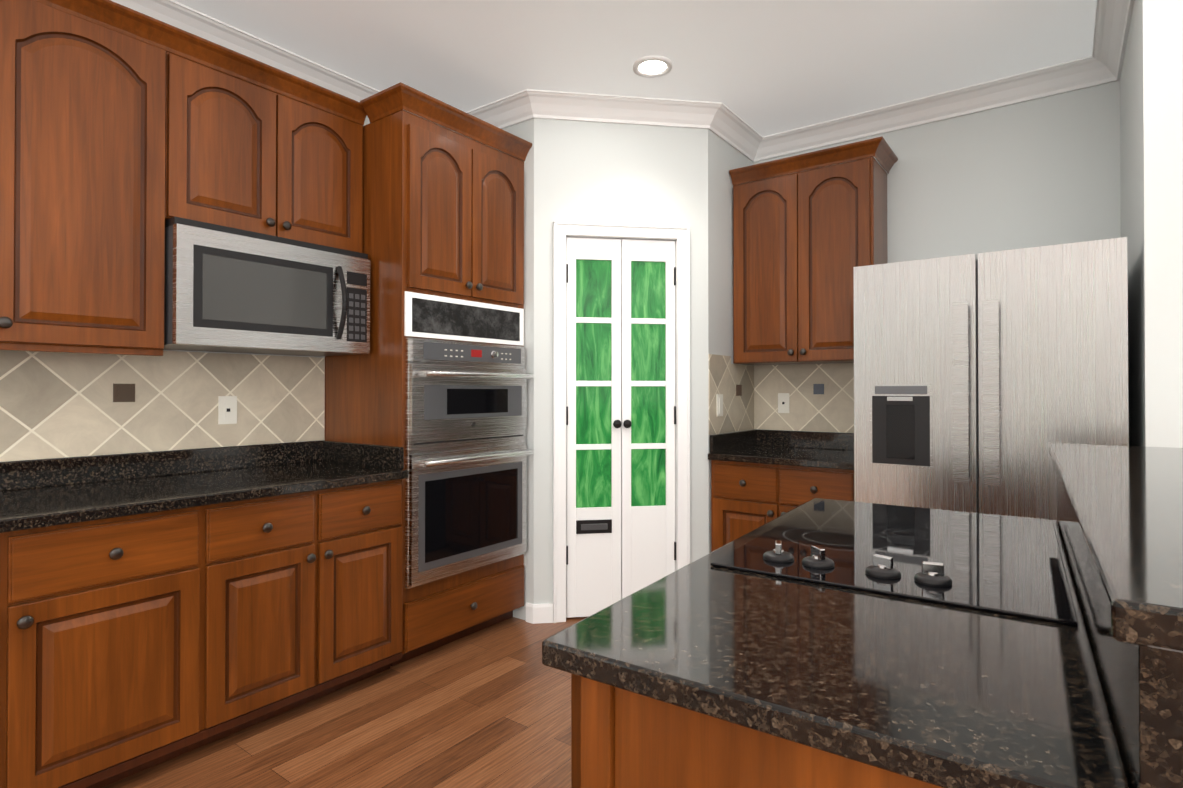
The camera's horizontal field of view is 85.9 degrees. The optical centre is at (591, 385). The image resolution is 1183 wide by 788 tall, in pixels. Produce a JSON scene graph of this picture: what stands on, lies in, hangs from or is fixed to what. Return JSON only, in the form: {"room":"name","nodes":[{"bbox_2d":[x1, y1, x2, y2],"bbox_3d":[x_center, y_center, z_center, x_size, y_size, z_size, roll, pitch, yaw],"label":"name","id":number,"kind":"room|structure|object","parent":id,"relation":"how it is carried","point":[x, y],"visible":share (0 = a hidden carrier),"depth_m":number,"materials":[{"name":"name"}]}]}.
{"room":"kitchen","nodes":[
{"label":"kitchen","id":0,"kind":"room"},
{"bbox_2d":[4,116,369,461],"bbox_3d":[-3.155,-0.155,0.843,0.150,2.800,7.690,0,-1,37],"label":"wall","id":1,"kind":"structure","parent":0,"point":[367,121],"depth_m":2.88,"materials":[{"name":"grey paint"}]},
{"bbox_2d":[0,0,171,355],"bbox_3d":[-1.825,-0.715,2.218,0.347,1.170,0.482,0,-1,37],"label":"upper cabinet","id":2,"kind":"object","parent":1,"relation":"attached to","point":[126,133],"depth_m":2.11,"materials":[{"name":"brown wood"}]},
{"bbox_2d":[0,350,324,461],"bbox_3d":[-2.044,0.060,2.200,0.014,0.409,2.397,0,-1,37],"label":"wall tile","id":3,"kind":"structure","parent":1,"relation":"attached to","point":[57,405],"depth_m":2.56,"materials":[{"name":"tile"}]},
{"bbox_2d":[218,396,236,423],"bbox_3d":[-1.597,0.109,2.792,0.010,0.122,0.075,0,-1,37],"label":"electrical outlet","id":4,"kind":"object","parent":3,"relation":"attached to","point":[227,409],"visible":1,"depth_m":2.79,"materials":[{"name":"white plastic"}]},
{"bbox_2d":[172,26,366,252],"bbox_3d":[-1.437,-0.953,2.742,0.347,0.687,0.816,0,-1,37],"label":"upper cabinet","id":5,"kind":"object","parent":1,"relation":"attached to","point":[259,147],"depth_m":2.58,"materials":[{"name":"brown wood"}]},
{"bbox_2d":[164,216,369,356],"bbox_3d":[-1.390,-0.375,2.693,0.475,0.458,0.790,0,-1,37],"label":"microwave","id":6,"kind":"object","parent":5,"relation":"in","point":[231,289],"visible":1,"depth_m":2.52,"materials":[{"name":"grey metal"}]},
{"bbox_2d":[102,617,586,787],"bbox_3d":[0.477,1.256,-0.986,8.150,0.050,9.100,0,-1,37],"label":"floor","id":7,"kind":"structure","parent":0,"point":[489,707],"depth_m":2.29,"materials":[{"name":"brown wood"}]},
{"bbox_2d":[0,505,211,787],"bbox_3d":[-1.858,0.826,1.918,0.637,0.856,1.006,0,-1,37],"label":"base cabinet","id":8,"kind":"object","parent":7,"relation":"on","point":[131,645],"depth_m":1.91,"materials":[{"name":"brown wood"}]},
{"bbox_2d":[208,479,402,742],"bbox_3d":[-1.318,0.831,2.645,0.637,0.856,0.805,0,-1,37],"label":"base cabinet","id":9,"kind":"object","parent":7,"relation":"on","point":[307,586],"depth_m":2.41,"materials":[{"name":"brown wood"}]},
{"bbox_2d":[0,440,407,532],"bbox_3d":[-1.778,0.331,2.002,0.669,0.135,2.397,0,-1,37],"label":"countertop","id":10,"kind":"structure","parent":9,"relation":"on","point":[39,493],"depth_m":2.40,"materials":[{"name":"stone"}]},
{"bbox_2d":[325,82,531,665],"bbox_3d":[-0.841,-0.018,3.260,0.677,2.562,0.844,0,-1,37],"label":"tall cabinet","id":11,"kind":"object","parent":7,"relation":"on","point":[443,227],"visible":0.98,"depth_m":2.97,"materials":[{"name":"brown wood"}]},
{"bbox_2d":[405,337,533,588],"bbox_3d":[-0.561,0.345,3.085,0.094,1.110,0.752,0,-1,37],"label":"wall oven","id":12,"kind":"object","parent":11,"relation":"in","point":[467,451],"visible":1,"depth_m":3.03,"materials":[{"name":"silver metal"}]},
{"bbox_2d":[711,460,853,551],"bbox_3d":[1.148,0.838,3.538,0.768,0.855,0.674,0,-1,37],"label":"base cabinet","id":13,"kind":"object","parent":7,"relation":"on","point":[746,497],"visible":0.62,"depth_m":3.35,"materials":[{"name":"brown wood"}]},
{"bbox_2d":[708,429,853,469],"bbox_3d":[1.160,0.343,3.534,0.799,0.135,0.672,0,-1,37],"label":"countertop","id":14,"kind":"structure","parent":13,"relation":"on","point":[833,450],"depth_m":3.67,"materials":[{"name":"stone"}]},
{"bbox_2d":[571,478,1182,787],"bbox_3d":[0.768,0.722,1.171,1.062,1.050,1.422,0,-1,34],"label":"kitchen island","id":15,"kind":"object","parent":7,"relation":"on","point":[621,738],"visible":0.15,"depth_m":0.77,"materials":[{"name":"brown wood"}]},
{"bbox_2d":[542,498,1130,787],"bbox_3d":[0.589,0.376,1.296,0.635,0.035,1.420,0,-1,34],"label":"island countertop","id":16,"kind":"structure","parent":15,"relation":"on","point":[942,695],"depth_m":0.80,"materials":[{"name":"stone"}]},
{"bbox_2d":[710,499,1078,625],"bbox_3d":[0.723,0.339,1.462,0.580,0.040,0.885,0,-1,34],"label":"cooktop","id":17,"kind":"object","parent":16,"relation":"in","point":[1009,565],"visible":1,"depth_m":1.29,"materials":[{"name":"black glass"}]},
{"bbox_2d":[1049,443,1182,652],"bbox_3d":[1.085,0.180,1.038,0.524,0.032,1.715,0,-1,34],"label":"bar","id":18,"kind":"object","parent":15,"relation":"on","point":[1124,505],"visible":1,"depth_m":0.72,"materials":[{"name":"stone"}]},
{"bbox_2d":[853,237,1128,520],"bbox_3d":[1.728,0.379,2.773,0.892,1.762,0.982,0,-1,37],"label":"fridge","id":19,"kind":"object","parent":7,"relation":"on","point":[982,381],"visible":0.44,"depth_m":2.39,"materials":[{"name":"grey metal"}]},
{"bbox_2d":[473,118,533,619],"bbox_3d":[-0.616,-0.133,3.684,0.840,2.800,0.100,0,-1,37],"label":"wall","id":20,"kind":"structure","parent":0,"point":[524,130],"depth_m":3.41,"materials":[{"name":"grey paint"}]},
{"bbox_2d":[526,602,552,623],"bbox_3d":[1.125,1.213,3.152,2.668,0.100,1.363,0,-1,37],"label":"baseboard","id":21,"kind":"structure","parent":20,"relation":"attached to","point":[538,613],"depth_m":3.38,"materials":[{"name":"white wood"}]},
{"bbox_2d":[534,118,708,603],"bbox_3d":[0.160,-0.134,3.544,0.969,2.800,0.160,0,0,-8],"label":"wall","id":22,"kind":"structure","parent":0,"point":[598,172],"depth_m":3.47,"materials":[{"name":"grey paint"}]},
{"bbox_2d":[566,237,675,617],"bbox_3d":[0.165,0.226,3.474,0.614,2.055,0.075,0,0,-8],"label":"pantry door","id":23,"kind":"structure","parent":22,"relation":"in","point":[620,420],"depth_m":3.48,"materials":[{"name":"white wood"}]},
{"bbox_2d":[553,221,689,622],"bbox_3d":[0.161,0.195,3.498,0.752,2.141,0.123,0,0,-8],"label":"door frame","id":24,"kind":"structure","parent":22,"relation":"attached to","point":[562,231],"depth_m":3.45,"materials":[{"name":"white wood"}]},
{"bbox_2d":[174,0,1096,136],"bbox_3d":[0.477,-1.594,-0.964,8.150,0.050,9.100,0,-1,37],"label":"ceiling","id":25,"kind":"structure","parent":0,"point":[763,68],"depth_m":2.88,"materials":[{"name":"white paint"}]},
{"bbox_2d":[111,0,1133,161],"bbox_3d":[-1.326,-1.507,0.336,3.405,0.105,8.840,0,-1,37],"label":"crown molding","id":26,"kind":"structure","parent":25,"relation":"attached to","point":[1103,64],"depth_m":3.35,"materials":[{"name":"white"}]},
{"bbox_2d":[633,55,671,77],"bbox_3d":[0.293,-1.532,3.058,0.190,0.012,0.190,0,-1,37],"label":"recessed light","id":27,"kind":"object","parent":25,"relation":"in","point":[652,66],"visible":1,"depth_m":3.05,"materials":[{"name":"white"}]},
{"bbox_2d":[708,129,753,552],"bbox_3d":[0.847,-0.132,3.884,0.100,2.800,0.795,0,-1,37],"label":"wall","id":28,"kind":"structure","parent":0,"point":[724,157],"depth_m":3.66,"materials":[{"name":"grey paint"}]},
{"bbox_2d":[708,354,753,434],"bbox_3d":[0.843,0.052,3.787,0.006,0.449,0.636,0,-1,37],"label":"wall tile","id":29,"kind":"structure","parent":28,"relation":"attached to","point":[726,376],"depth_m":3.75,"materials":[{"name":"tile"}]},
{"bbox_2d":[717,394,722,415],"bbox_3d":[0.733,0.114,3.624,0.008,0.125,0.075,0,-1,37],"label":"light switch","id":30,"kind":"object","parent":29,"relation":"attached to","point":[719,404],"visible":1,"depth_m":3.62,"materials":[{"name":"white plastic"}]},
{"bbox_2d":[736,385,741,395],"bbox_3d":[0.891,0.029,3.841,0.004,0.067,0.070,0,-1,37],"label":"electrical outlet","id":31,"kind":"object","parent":29,"relation":"attached to","point":[738,390],"visible":1,"depth_m":3.83,"materials":[{"name":"brown plastic"}]},
{"bbox_2d":[753,80,1120,432],"bbox_3d":[1.852,-0.134,3.539,1.925,2.800,0.150,0,-1,37],"label":"wall","id":32,"kind":"structure","parent":0,"point":[1043,171],"depth_m":3.25,"materials":[{"name":"grey paint"}]},
{"bbox_2d":[754,363,853,432],"bbox_3d":[1.381,0.074,3.787,0.859,0.405,0.012,0,-1,37],"label":"wall tile","id":33,"kind":"structure","parent":32,"relation":"attached to","point":[821,397],"depth_m":3.84,"materials":[{"name":"tile"}]},
{"bbox_2d":[778,393,788,412],"bbox_3d":[1.186,0.110,3.923,0.070,0.122,0.010,0,-1,37],"label":"electrical outlet","id":34,"kind":"object","parent":33,"relation":"attached to","point":[783,402],"visible":1,"depth_m":3.92,"materials":[{"name":"white plastic"}]},
{"bbox_2d":[729,137,897,364],"bbox_3d":[1.263,-0.700,3.646,0.841,1.139,0.383,0,-1,37],"label":"upper cabinet","id":35,"kind":"object","parent":32,"relation":"attached to","point":[805,242],"visible":0.98,"depth_m":3.52,"materials":[{"name":"brown wood"}]},
{"bbox_2d":[1120,0,1182,447],"bbox_3d":[2.216,-0.142,2.516,0.120,2.800,1.060,0,-1,37],"label":"wall","id":36,"kind":"structure","parent":0,"point":[1151,128],"depth_m":2.11,"materials":[{"name":"grey paint"}]}
]}

